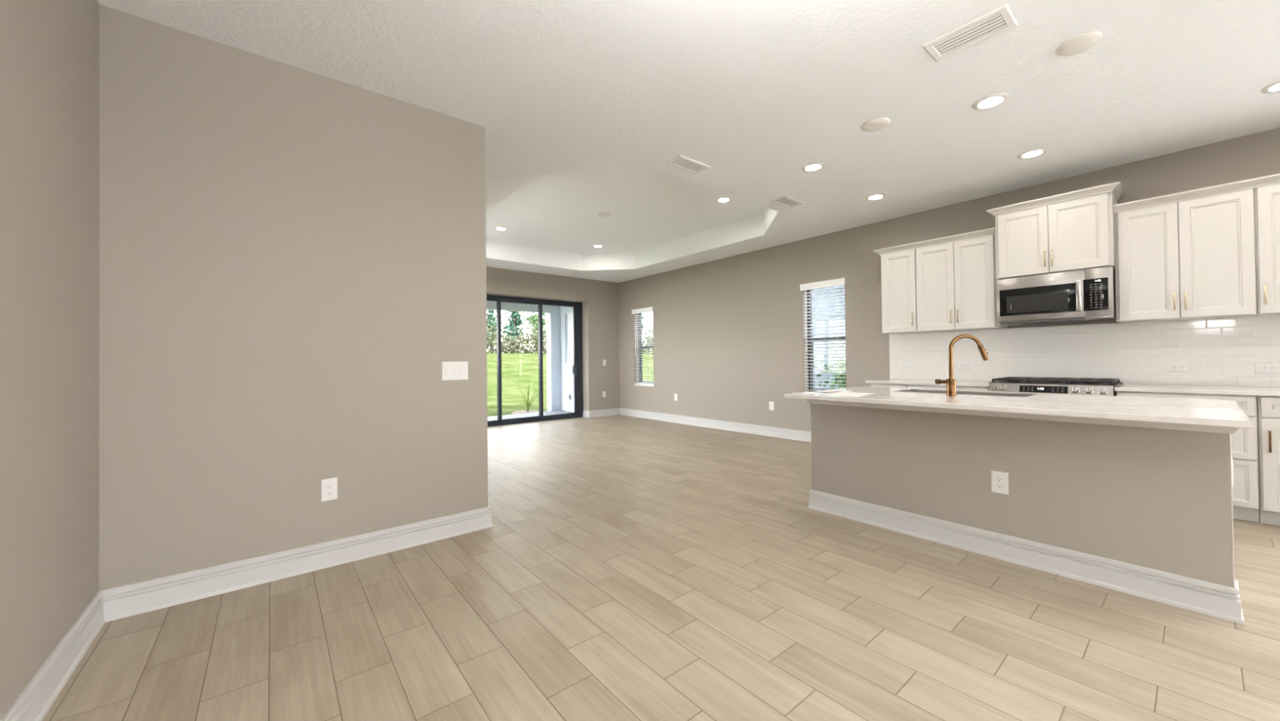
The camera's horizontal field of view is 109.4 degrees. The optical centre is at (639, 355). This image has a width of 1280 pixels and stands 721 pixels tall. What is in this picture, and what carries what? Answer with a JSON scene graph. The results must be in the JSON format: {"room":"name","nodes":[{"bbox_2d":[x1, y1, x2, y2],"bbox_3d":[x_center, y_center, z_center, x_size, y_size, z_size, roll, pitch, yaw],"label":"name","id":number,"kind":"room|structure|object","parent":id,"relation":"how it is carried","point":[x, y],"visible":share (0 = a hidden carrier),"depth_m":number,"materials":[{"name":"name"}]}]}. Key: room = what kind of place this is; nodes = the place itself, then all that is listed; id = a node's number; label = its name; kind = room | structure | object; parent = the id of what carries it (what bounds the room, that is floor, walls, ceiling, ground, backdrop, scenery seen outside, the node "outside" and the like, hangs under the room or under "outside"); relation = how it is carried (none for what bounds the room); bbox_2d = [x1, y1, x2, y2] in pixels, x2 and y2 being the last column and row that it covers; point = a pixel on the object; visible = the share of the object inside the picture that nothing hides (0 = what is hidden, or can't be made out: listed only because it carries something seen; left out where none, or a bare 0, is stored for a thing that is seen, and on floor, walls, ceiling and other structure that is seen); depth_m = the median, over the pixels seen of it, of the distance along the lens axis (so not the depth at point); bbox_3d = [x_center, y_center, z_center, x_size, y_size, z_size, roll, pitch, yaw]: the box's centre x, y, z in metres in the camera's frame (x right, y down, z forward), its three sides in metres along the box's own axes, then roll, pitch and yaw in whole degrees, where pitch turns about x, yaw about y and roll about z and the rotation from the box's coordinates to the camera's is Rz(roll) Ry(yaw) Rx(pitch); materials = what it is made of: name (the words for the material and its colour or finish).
{"room":"open-plan kitchen","nodes":[
{"label":"open-plan kitchen","id":0,"kind":"room"},
{"bbox_2d":[0,0,99,719],"bbox_3d":[0.051,-0.523,-1.183,0.200,3.320,8.485,0,-1,-39],"label":"wall","id":1,"kind":"structure","parent":0,"point":[50,49],"depth_m":1.57,"materials":[{"name":"beige paint"}]},
{"bbox_2d":[0,590,105,720],"bbox_3d":[0.137,1.067,-1.105,0.022,0.140,8.125,0,-1,-39],"label":"baseboard","id":2,"kind":"structure","parent":1,"relation":"attached to","point":[33,704],"depth_m":1.61,"materials":[{"name":"grey paint"}]},
{"bbox_2d":[98,4,488,590],"bbox_3d":[-3.220,-0.428,4.407,1.778,3.320,4.618,0,-1,-39],"label":"wall partition","id":3,"kind":"structure","parent":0,"point":[292,259],"depth_m":2.44,"materials":[{"name":"beige paint"}]},
{"bbox_2d":[98,505,493,622],"bbox_3d":[-3.182,1.161,4.386,1.800,0.140,4.630,0,-1,-39],"label":"baseboard","id":4,"kind":"structure","parent":3,"relation":"attached to","point":[138,597],"depth_m":2.42,"materials":[{"name":"grey paint"}]},
{"bbox_2d":[320,477,337,502],"bbox_3d":[-1.770,0.763,2.582,0.078,0.124,0.008,0,-1,-39],"label":"wall outlet","id":5,"kind":"object","parent":3,"relation":"attached to","point":[328,486],"visible":1,"depth_m":2.58,"materials":[{"name":"white plastic"}]},
{"bbox_2d":[325,483,333,488],"bbox_3d":[-1.769,0.744,2.580,0.034,0.029,0.002,0,-1,-39],"label":"socket","id":6,"kind":"object","parent":5,"relation":"attached to","point":[328,486],"depth_m":2.58,"materials":[{"name":"white plastic"}]},
{"bbox_2d":[325,490,333,495],"bbox_3d":[-1.768,0.783,2.579,0.034,0.029,0.002,0,-1,-39],"label":"socket","id":7,"kind":"object","parent":5,"relation":"attached to","point":[327,492],"depth_m":2.58,"materials":[{"name":"white plastic"}]},
{"bbox_2d":[441,361,467,380],"bbox_3d":[-1.235,0.103,3.029,0.170,0.124,0.010,0,-1,-39],"label":"light switch","id":8,"kind":"object","parent":3,"relation":"attached to","point":[451,371],"visible":1,"depth_m":3.02,"materials":[{"name":"white plastic"}]},
{"bbox_2d":[487,409,573,420],"bbox_3d":[-3.246,1.369,8.847,5.120,0.095,1.737,0,-1,-39],"label":"floor","id":9,"kind":"structure","parent":0,"point":[560,411],"depth_m":10.11,"materials":[{"name":"white concrete"}]},
{"bbox_2d":[486,266,619,410],"bbox_3d":[-2.297,-0.400,8.333,4.907,3.320,0.310,0,-1,-39],"label":"wall","id":10,"kind":"structure","parent":0,"point":[599,300],"depth_m":9.23,"materials":[{"name":"beige paint"}]},
{"bbox_2d":[486,294,582,426],"bbox_3d":[-2.522,0.090,8.265,3.415,2.345,0.111,0,-1,-39],"label":"door","id":11,"kind":"structure","parent":10,"relation":"in","point":[577,368],"depth_m":8.75,"materials":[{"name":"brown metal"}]},
{"bbox_2d":[582,408,619,417],"bbox_3d":[-0.795,1.185,9.448,0.798,0.140,0.238,0,-1,-39],"label":"baseboard","id":12,"kind":"structure","parent":10,"relation":"attached to","point":[604,412],"depth_m":9.30,"materials":[{"name":"white paint"}]},
{"bbox_2d":[602,391,605,397],"bbox_3d":[-0.741,0.802,9.370,0.078,0.124,0.008,0,-1,-39],"label":"wall outlet","id":13,"kind":"object","parent":10,"relation":"attached to","point":[603,392],"visible":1,"depth_m":9.36,"materials":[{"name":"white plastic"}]},
{"bbox_2d":[560,306,573,412],"bbox_3d":[-1.327,0.011,10.420,0.150,2.720,1.716,0,-1,-39],"label":"wall","id":14,"kind":"structure","parent":0,"point":[566,375],"depth_m":10.90,"materials":[{"name":"white paint"}]},
{"bbox_2d":[566,311,573,363],"bbox_3d":[-1.604,-0.418,10.743,0.050,1.210,0.480,0,-1,-39],"label":"window","id":15,"kind":"structure","parent":14,"relation":"in","point":[570,355],"depth_m":10.82,"materials":[{"name":"white"}]},
{"bbox_2d":[41,414,1279,720],"bbox_3d":[1.142,1.225,2.750,6.845,0.120,13.263,0,-1,-39],"label":"floor","id":16,"kind":"structure","parent":0,"point":[627,567],"depth_m":1.96,"materials":[{"name":"brown wood"}]},
{"bbox_2d":[871,383,907,387],"bbox_3d":[2.884,0.736,5.025,0.660,0.864,0.364,0,-1,-39],"label":"base cabinet","id":17,"kind":"object","parent":16,"relation":"on","point":[889,385],"visible":0.11,"depth_m":4.83,"materials":[{"name":"grey paint"}]},
{"bbox_2d":[907,384,989,391],"bbox_3d":[3.219,0.728,4.613,0.660,0.864,0.693,0,-1,-39],"label":"base cabinet","id":18,"kind":"object","parent":16,"relation":"on","point":[911,386],"visible":0.04,"depth_m":4.44,"materials":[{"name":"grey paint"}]},
{"bbox_2d":[865,378,995,386],"bbox_3d":[3.088,0.282,4.775,0.639,0.030,1.109,0,-1,-39],"label":"countertop","id":19,"kind":"structure","parent":18,"relation":"on","point":[898,381],"depth_m":4.65,"materials":[{"name":"white stone"}]},
{"bbox_2d":[805,399,1244,624],"bbox_3d":[2.218,0.726,2.948,0.810,0.857,2.056,0,-1,-39],"label":"kitchen island","id":20,"kind":"object","parent":16,"relation":"on","point":[1140,508],"visible":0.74,"depth_m":2.40,"materials":[{"name":"beige paint"}]},
{"bbox_2d":[991,470,1008,494],"bbox_3d":[2.046,0.723,2.578,0.008,0.124,0.078,0,-1,-39],"label":"wall outlet","id":21,"kind":"object","parent":20,"relation":"attached to","point":[999,480],"visible":1,"depth_m":2.58,"materials":[{"name":"white plastic"}]},
{"bbox_2d":[995,476,1003,481],"bbox_3d":[2.044,0.703,2.576,0.002,0.029,0.034,0,-1,-39],"label":"socket","id":22,"kind":"object","parent":21,"relation":"attached to","point":[997,478],"depth_m":2.58,"materials":[{"name":"grey plastic"}]},
{"bbox_2d":[995,483,1003,488],"bbox_3d":[2.044,0.742,2.576,0.002,0.029,0.034,0,-1,-39],"label":"socket","id":23,"kind":"object","parent":21,"relation":"attached to","point":[998,486],"depth_m":2.58,"materials":[{"name":"grey plastic"}]},
{"bbox_2d":[784,386,1252,428],"bbox_3d":[2.195,0.282,2.941,1.225,0.030,2.062,0,-1,-39],"label":"island countertop","id":24,"kind":"structure","parent":20,"relation":"on","point":[1211,412],"depth_m":2.43,"materials":[{"name":"white stone"}]},
{"bbox_2d":[791,391,824,394],"bbox_3d":[1.260,0.282,3.397,0.200,0.002,0.130,0,-1,-25],"label":"brochure","id":25,"kind":"object","parent":24,"relation":"on","point":[805,393],"visible":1,"depth_m":3.39,"materials":[{"name":"white paper"}]},
{"bbox_2d":[816,390,849,392],"bbox_3d":[1.512,0.278,3.531,0.300,0.007,0.160,0,-1,-42],"label":"leaflet","id":26,"kind":"object","parent":24,"relation":"on","point":[828,391],"visible":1,"depth_m":3.50,"materials":[{"name":"white paper"}]},
{"bbox_2d":[822,391,872,396],"bbox_3d":[1.501,0.278,3.259,0.360,0.001,0.240,0,-1,-45],"label":"paper sheet","id":27,"kind":"object","parent":24,"relation":"on","point":[842,393],"visible":1,"depth_m":3.25,"materials":[{"name":"white paper"}]},
{"bbox_2d":[934,333,989,395],"bbox_3d":[2.147,0.064,3.021,0.308,0.410,0.086,-1,-1,24],"label":"kitchen faucet","id":28,"kind":"object","parent":24,"relation":"on","point":[950,383],"visible":1,"depth_m":3.02,"materials":[{"name":"gold metal"}]},
{"bbox_2d":[893,388,1038,397],"bbox_3d":[2.335,0.403,3.296,0.420,0.266,0.840,0,-1,-39],"label":"sink","id":29,"kind":"object","parent":24,"relation":"in","point":[970,393],"visible":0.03,"depth_m":3.39,"materials":[{"name":"silver metal"}]},
{"bbox_2d":[1231,457,1233,486],"bbox_3d":[2.659,0.522,2.035,0.078,0.124,0.008,0,-1,-39],"label":"wall outlet","id":30,"kind":"object","parent":20,"relation":"attached to","point":[1232,458],"visible":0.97,"depth_m":2.01,"materials":[{"name":"white plastic"}]},
{"bbox_2d":[988,376,1123,395],"bbox_3d":[3.669,0.677,4.012,0.708,0.942,0.796,0,-1,-39],"label":"gas range","id":31,"kind":"object","parent":16,"relation":"on","point":[1086,386],"visible":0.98,"depth_m":3.83,"materials":[{"name":"silver metal"}]},
{"bbox_2d":[989,380,1123,386],"bbox_3d":[3.690,0.243,4.038,0.640,0.014,0.796,0,-1,-39],"label":"cooktop","id":32,"kind":"object","parent":31,"relation":"in","point":[1006,383],"depth_m":3.84,"materials":[{"name":"black metal"}]},
{"bbox_2d":[1116,391,1259,522],"bbox_3d":[4.153,0.705,3.464,0.660,0.864,0.652,0,-1,-39],"label":"base cabinet","id":33,"kind":"object","parent":16,"relation":"on","point":[1244,442],"visible":0.17,"depth_m":3.08,"materials":[{"name":"grey paint"}]},
{"bbox_2d":[1114,383,1279,395],"bbox_3d":[4.354,0.252,3.218,0.639,0.030,1.312,0,-1,-39],"label":"countertop","id":34,"kind":"structure","parent":33,"relation":"on","point":[1206,389],"depth_m":3.29,"materials":[{"name":"white stone"}]},
{"bbox_2d":[1257,395,1279,525],"bbox_3d":[4.566,0.695,2.957,0.660,0.864,0.648,0,-1,-39],"label":"base cabinet","id":35,"kind":"object","parent":16,"relation":"on","point":[1268,406],"visible":0.88,"depth_m":3.00,"materials":[{"name":"grey paint"}]},
{"bbox_2d":[97,0,1279,282],"bbox_3d":[1.105,-1.636,2.704,6.545,0.001,12.953,0,-1,-39],"label":"ceiling","id":36,"kind":"structure","parent":0,"point":[754,92],"depth_m":2.70,"materials":[{"name":"white paint"}]},
{"bbox_2d":[485,168,777,271],"bbox_3d":[-0.488,-1.735,6.105,3.265,0.305,4.145,0,-1,-39],"label":"tray ceiling","id":37,"kind":"structure","parent":36,"relation":"attached to","point":[656,216],"depth_m":6.29,"materials":[{"name":"white paint"}]},
{"bbox_2d":[493,226,507,231],"bbox_3d":[-2.043,-1.861,6.657,0.188,0.008,0.188,0,-1,-39],"label":"recessed light","id":38,"kind":"object","parent":37,"relation":"attached to","point":[501,228],"visible":1,"depth_m":6.66,"materials":[{"name":"white"}]},
{"bbox_2d":[592,244,603,247],"bbox_3d":[-0.719,-1.865,7.740,0.188,0.008,0.188,0,-1,-39],"label":"recessed light","id":39,"kind":"object","parent":37,"relation":"attached to","point":[593,246],"visible":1,"depth_m":7.74,"materials":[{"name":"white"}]},
{"bbox_2d":[597,212,610,217],"bbox_3d":[-0.481,-1.880,6.053,0.176,0.018,0.176,0,-1,-39],"label":"recessed ceiling light","id":40,"kind":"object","parent":37,"relation":"attached to","point":[600,214],"depth_m":6.02,"materials":[{"name":"white"}]},
{"bbox_2d":[715,196,731,202],"bbox_3d":[1.025,-1.907,5.563,0.188,0.008,0.188,0,-1,-39],"label":"recessed light","id":41,"kind":"object","parent":37,"relation":"attached to","point":[724,199],"visible":1,"depth_m":5.55,"materials":[{"name":"white"}]},
{"bbox_2d":[664,155,711,173],"bbox_3d":[0.409,-1.612,3.842,0.366,0.008,0.185,0,-1,-39],"label":"ceiling vent","id":42,"kind":"object","parent":36,"relation":"in","point":[682,162],"visible":1,"depth_m":3.83,"materials":[{"name":"white metal"}]},
{"bbox_2d":[769,195,804,208],"bbox_3d":[1.556,-1.616,4.777,0.352,0.008,0.195,0,-1,-39],"label":"ceiling vent","id":43,"kind":"object","parent":36,"relation":"in","point":[788,202],"visible":1,"depth_m":4.77,"materials":[{"name":"white metal"}]},
{"bbox_2d":[801,162,824,172],"bbox_3d":[1.496,-1.624,3.917,0.188,0.008,0.188,0,-1,-39],"label":"recessed light","id":44,"kind":"object","parent":36,"relation":"in","point":[814,166],"visible":1,"depth_m":3.91,"materials":[{"name":"white"}]},
{"bbox_2d":[865,193,885,200],"bbox_3d":[2.423,-1.627,4.664,0.188,0.008,0.188,0,-1,-39],"label":"recessed light","id":45,"kind":"object","parent":36,"relation":"in","point":[878,196],"visible":1,"depth_m":4.66,"materials":[{"name":"white"}]},
{"bbox_2d":[862,117,889,131],"bbox_3d":[1.670,-1.628,3.206,0.176,0.018,0.176,0,-1,-39],"label":"ceiling speaker","id":46,"kind":"object","parent":36,"relation":"attached to","point":[878,123],"depth_m":3.18,"materials":[{"name":"white plastic"}]},
{"bbox_2d":[922,4,1017,62],"bbox_3d":[1.689,-1.642,2.329,0.212,0.008,0.356,0,-1,-39],"label":"ceiling vent","id":47,"kind":"object","parent":36,"relation":"in","point":[1000,20],"visible":1,"depth_m":2.31,"materials":[{"name":"white metal"}]},
{"bbox_2d":[972,93,1008,110],"bbox_3d":[2.273,-1.643,2.940,0.188,0.008,0.188,0,-1,-39],"label":"recessed light","id":48,"kind":"object","parent":36,"relation":"in","point":[993,100],"visible":1,"depth_m":2.94,"materials":[{"name":"white"}]},
{"bbox_2d":[1017,148,1047,159],"bbox_3d":[3.204,-1.646,3.704,0.188,0.008,0.188,0,-1,-39],"label":"recessed light","id":49,"kind":"object","parent":36,"relation":"in","point":[1031,153],"visible":1,"depth_m":3.70,"materials":[{"name":"white"}]},
{"bbox_2d":[1055,31,1102,56],"bbox_3d":[2.323,-1.644,2.402,0.176,0.018,0.176,0,-1,-39],"label":"ceiling speaker","id":50,"kind":"object","parent":36,"relation":"attached to","point":[1082,42],"depth_m":2.38,"materials":[{"name":"white plastic"}]},
{"bbox_2d":[1261,80,1279,93],"bbox_3d":[3.971,-1.664,2.782,0.188,0.008,0.188,0,-1,-39],"label":"recessed light","id":51,"kind":"object","parent":36,"relation":"in","point":[1273,87],"visible":1,"depth_m":2.83,"materials":[{"name":"white"}]},
{"bbox_2d":[618,127,1279,431],"bbox_3d":[3.716,-0.506,4.677,0.190,3.320,12.953,0,-1,-39],"label":"wall","id":52,"kind":"structure","parent":0,"point":[729,337],"depth_m":6.51,"materials":[{"name":"beige paint"}]},
{"bbox_2d":[634,313,653,386],"bbox_3d":[0.135,-0.160,9.072,0.202,1.530,0.600,0,-1,-39],"label":"window","id":53,"kind":"structure","parent":52,"relation":"in","point":[639,340],"depth_m":9.29,"materials":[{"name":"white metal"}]},
{"bbox_2d":[631,306,653,384],"bbox_3d":[0.075,-0.180,9.023,0.095,1.512,0.628,0,-1,-39],"label":"window blind","id":54,"kind":"object","parent":53,"relation":"attached to","point":[649,308],"visible":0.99,"depth_m":9.04,"materials":[{"name":"white plastic"}]},
{"bbox_2d":[674,393,677,400],"bbox_3d":[0.654,0.763,8.290,0.008,0.124,0.078,0,-1,-39],"label":"wall outlet","id":55,"kind":"object","parent":52,"relation":"attached to","point":[675,394],"visible":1,"depth_m":8.28,"materials":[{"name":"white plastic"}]},
{"bbox_2d":[619,408,811,442],"bbox_3d":[1.292,1.141,7.495,0.022,0.140,5.473,0,-1,-39],"label":"baseboard","id":56,"kind":"structure","parent":52,"relation":"attached to","point":[800,435],"depth_m":7.36,"materials":[{"name":"grey paint"}]},
{"bbox_2d":[768,401,773,410],"bbox_3d":[1.944,0.747,6.704,0.008,0.124,0.078,0,-1,-39],"label":"wall outlet","id":57,"kind":"object","parent":52,"relation":"attached to","point":[771,403],"visible":1,"depth_m":6.70,"materials":[{"name":"white plastic"}]},
{"bbox_2d":[807,289,846,391],"bbox_3d":[2.528,-0.217,6.130,0.202,1.530,0.601,0,-1,-39],"label":"window","id":58,"kind":"structure","parent":52,"relation":"in","point":[808,291],"depth_m":6.35,"materials":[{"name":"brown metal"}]},
{"bbox_2d":[800,277,846,391],"bbox_3d":[2.467,-0.237,6.081,0.095,1.512,0.629,0,-1,-39],"label":"window blind","id":59,"kind":"object","parent":58,"relation":"attached to","point":[838,282],"visible":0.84,"depth_m":6.08,"materials":[{"name":"white plastic"}]},
{"bbox_2d":[880,248,921,333],"bbox_3d":[2.982,-0.710,5.136,0.360,0.906,0.365,0,-1,-39],"label":"upper cabinet","id":60,"kind":"object","parent":52,"relation":"attached to","point":[898,269],"visible":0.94,"depth_m":5.04,"materials":[{"name":"grey paint"}]},
{"bbox_2d":[915,234,1007,332],"bbox_3d":[3.323,-0.718,4.717,0.360,0.906,0.711,0,-1,-39],"label":"upper cabinet","id":61,"kind":"object","parent":52,"relation":"attached to","point":[957,281],"visible":0.96,"depth_m":4.61,"materials":[{"name":"grey paint"}]},
{"bbox_2d":[873,226,995,255],"bbox_3d":[3.180,-1.186,4.879,0.374,0.058,1.130,0,-1,-39],"label":"crown molding","id":62,"kind":"structure","parent":61,"relation":"on","point":[991,231],"depth_m":4.71,"materials":[{"name":"grey paint"}]},
{"bbox_2d":[986,181,1125,279],"bbox_3d":[3.752,-1.062,4.113,0.454,0.660,0.874,0,-1,-39],"label":"upper cabinet","id":63,"kind":"object","parent":52,"relation":"attached to","point":[1073,230],"visible":0.93,"depth_m":3.96,"materials":[{"name":"grey paint"}]},
{"bbox_2d":[996,266,1115,325],"bbox_3d":[3.758,-0.509,4.105,0.438,0.435,0.764,0,-1,-39],"label":"microwave","id":64,"kind":"object","parent":63,"relation":"attached to","point":[1083,295],"visible":1,"depth_m":3.96,"materials":[{"name":"silver metal"}]},
{"bbox_2d":[888,315,1279,386],"bbox_3d":[4.017,-0.015,4.149,0.010,0.530,3.270,0,-1,-39],"label":"tile backsplash","id":65,"kind":"structure","parent":52,"relation":"attached to","point":[1219,352],"depth_m":3.98,"materials":[{"name":"white tile"}]},
{"bbox_2d":[959,362,973,369],"bbox_3d":[3.465,0.110,4.814,0.008,0.078,0.124,0,-1,-39],"label":"wall outlet","id":66,"kind":"object","parent":65,"relation":"attached to","point":[964,366],"visible":1,"depth_m":4.81,"materials":[{"name":"white plastic"}]},
{"bbox_2d":[1166,362,1190,372],"bbox_3d":[4.379,0.095,3.689,0.008,0.078,0.124,0,-1,-39],"label":"wall outlet","id":67,"kind":"object","parent":65,"relation":"attached to","point":[1171,366],"visible":1,"depth_m":3.69,"materials":[{"name":"white plastic"}]},
{"bbox_2d":[1253,362,1279,373],"bbox_3d":[4.652,0.092,3.354,0.008,0.078,0.124,0,-1,-39],"label":"wall outlet","id":68,"kind":"object","parent":65,"relation":"attached to","point":[1260,367],"visible":1,"depth_m":3.36,"materials":[{"name":"white plastic"}]},
{"bbox_2d":[1260,365,1266,370],"bbox_3d":[4.637,0.093,3.368,0.002,0.034,0.029,0,-1,-39],"label":"socket","id":69,"kind":"object","parent":68,"relation":"attached to","point":[1262,367],"depth_m":3.37,"materials":[{"name":"grey plastic"}]},
{"bbox_2d":[1269,365,1276,370],"bbox_3d":[4.662,0.092,3.337,0.002,0.034,0.029,0,-1,-39],"label":"socket","id":70,"kind":"object","parent":68,"relation":"attached to","point":[1271,367],"depth_m":3.34,"materials":[{"name":"grey plastic"}]},
{"bbox_2d":[1114,187,1257,323],"bbox_3d":[4.256,-0.740,3.570,0.360,0.906,0.691,0,-1,-39],"label":"upper cabinet","id":71,"kind":"object","parent":52,"relation":"attached to","point":[1191,259],"visible":1,"depth_m":3.45,"materials":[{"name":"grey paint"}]},
{"bbox_2d":[1112,173,1279,213],"bbox_3d":[4.263,-1.215,3.291,0.050,0.058,1.150,0,-1,-39],"label":"crown molding","id":72,"kind":"structure","parent":71,"relation":"attached to","point":[1270,180],"depth_m":3.38,"materials":[{"name":"grey paint"}]},
{"bbox_2d":[1253,183,1279,316],"bbox_3d":[4.619,-0.749,3.123,0.360,0.906,0.456,0,-1,-39],"label":"upper cabinet","id":73,"kind":"object","parent":52,"relation":"attached to","point":[1266,198],"visible":0.94,"depth_m":3.17,"materials":[{"name":"grey paint"}]},
{"label":"outside","id":74,"kind":"structure","parent":0,"visible":0},
{"bbox_2d":[486,352,653,416],"bbox_3d":[3.969,0.573,31.575,70.000,2.040,60.000,0,-1,-39],"label":"lawn","id":75,"kind":"structure","parent":74,"point":[517,368],"depth_m":19.34,"materials":[{"name":"green plant"}]},
{"bbox_2d":[486,312,496,346],"bbox_3d":[-11.249,-1.721,34.475,1.833,3.168,1.552,0,-1,-16],"label":"pine tree","id":76,"kind":"object","parent":75,"relation":"on","point":[491,324],"visible":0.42,"depth_m":34.44,"materials":[{"name":"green plant"}]},
{"bbox_2d":[486,309,496,347],"bbox_3d":[-12.253,-2.227,37.139,1.688,4.216,1.856,0,-1,-39],"label":"pine tree","id":77,"kind":"object","parent":75,"relation":"on","point":[488,311],"visible":0.18,"depth_m":36.92,"materials":[{"name":"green plant"}]},
{"bbox_2d":[503,311,523,343],"bbox_3d":[-10.667,-2.157,38.530,1.948,4.042,1.902,0,-1,-39],"label":"pine tree","id":78,"kind":"object","parent":75,"relation":"on","point":[511,317],"visible":0.11,"depth_m":38.37,"materials":[{"name":"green plant"}]},
{"bbox_2d":[501,311,526,341],"bbox_3d":[-9.958,-2.697,35.867,2.267,5.028,1.999,0,-1,-39],"label":"pine tree","id":79,"kind":"object","parent":75,"relation":"on","point":[517,320],"visible":0.51,"depth_m":35.62,"materials":[{"name":"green plant"}]},
{"bbox_2d":[511,409,538,413],"bbox_3d":[-2.751,1.399,11.091,0.840,0.090,0.840,0,-1,-39],"label":"mulch bed","id":80,"kind":"object","parent":75,"relation":"on","point":[525,411],"visible":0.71,"depth_m":10.94,"materials":[{"name":"brown"}]},
{"bbox_2d":[517,378,538,410],"bbox_3d":[-2.730,1.000,11.054,0.604,0.925,0.658,0,-1,-39],"label":"leaf plant","id":81,"kind":"object","parent":80,"relation":"on","point":[527,402],"visible":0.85,"depth_m":11.03,"materials":[{"name":"green plant"}]},
{"bbox_2d":[523,311,546,349],"bbox_3d":[-9.168,-2.260,39.541,2.363,4.276,2.159,0,-1,-39],"label":"bushy tree","id":82,"kind":"object","parent":75,"relation":"on","point":[531,316],"visible":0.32,"depth_m":39.48,"materials":[{"name":"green plant"}]},
{"bbox_2d":[523,321,546,342],"bbox_3d":[-8.265,-1.546,37.002,2.671,2.735,1.796,-1,-1,-6],"label":"bushy tree","id":83,"kind":"object","parent":75,"relation":"on","point":[529,325],"visible":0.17,"depth_m":36.77,"materials":[{"name":"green plant"}]},
{"bbox_2d":[524,312,546,341],"bbox_3d":[-9.479,-2.190,42.408,2.359,4.162,2.454,0,-1,-39],"label":"bushy tree","id":84,"kind":"object","parent":75,"relation":"on","point":[543,313],"visible":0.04,"depth_m":42.36,"materials":[{"name":"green plant"}]},
{"bbox_2d":[546,305,561,411],"bbox_3d":[-2.043,0.045,11.087,0.420,2.760,0.220,0,-1,-39],"label":"column","id":85,"kind":"structure","parent":75,"relation":"on","point":[553,388],"depth_m":10.95,"materials":[{"name":"white paint"}]},
{"bbox_2d":[486,300,550,313],"bbox_3d":[-4.037,-1.175,9.476,4.699,0.305,0.200,0,-1,-39],"label":"beam","id":86,"kind":"structure","parent":85,"relation":"attached to","point":[505,306],"depth_m":10.38,"materials":[{"name":"white paint"}]},
{"bbox_2d":[486,309,653,353],"bbox_3d":[-3.732,-2.152,37.873,30.164,4.186,1.438,0,-1,-39],"label":"brush","id":87,"kind":"object","parent":75,"relation":"on","point":[513,346],"visible":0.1,"depth_m":33.51,"materials":[{"name":"green plant"}]},
{"bbox_2d":[641,312,653,336],"bbox_3d":[0.061,-2.217,42.968,2.470,4.057,2.866,0,-1,-39],"label":"bushy tree","id":88,"kind":"object","parent":75,"relation":"on","point":[642,313],"visible":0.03,"depth_m":43.01,"materials":[{"name":"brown plant"}]},
{"bbox_2d":[812,284,845,389],"bbox_3d":[6.954,-1.215,11.415,7.800,5.200,8.900,0,-1,-39],"label":"house","id":89,"kind":"structure","parent":75,"relation":"on","point":[833,369],"depth_m":9.67,"materials":[{"name":"grey paint"}]},
{"bbox_2d":[813,342,845,389],"bbox_3d":[3.767,0.503,8.056,1.482,1.772,1.206,0,-1,-39],"label":"shrub","id":90,"kind":"object","parent":75,"relation":"on","point":[842,383],"visible":0.23,"depth_m":8.06,"materials":[{"name":"green plant"}]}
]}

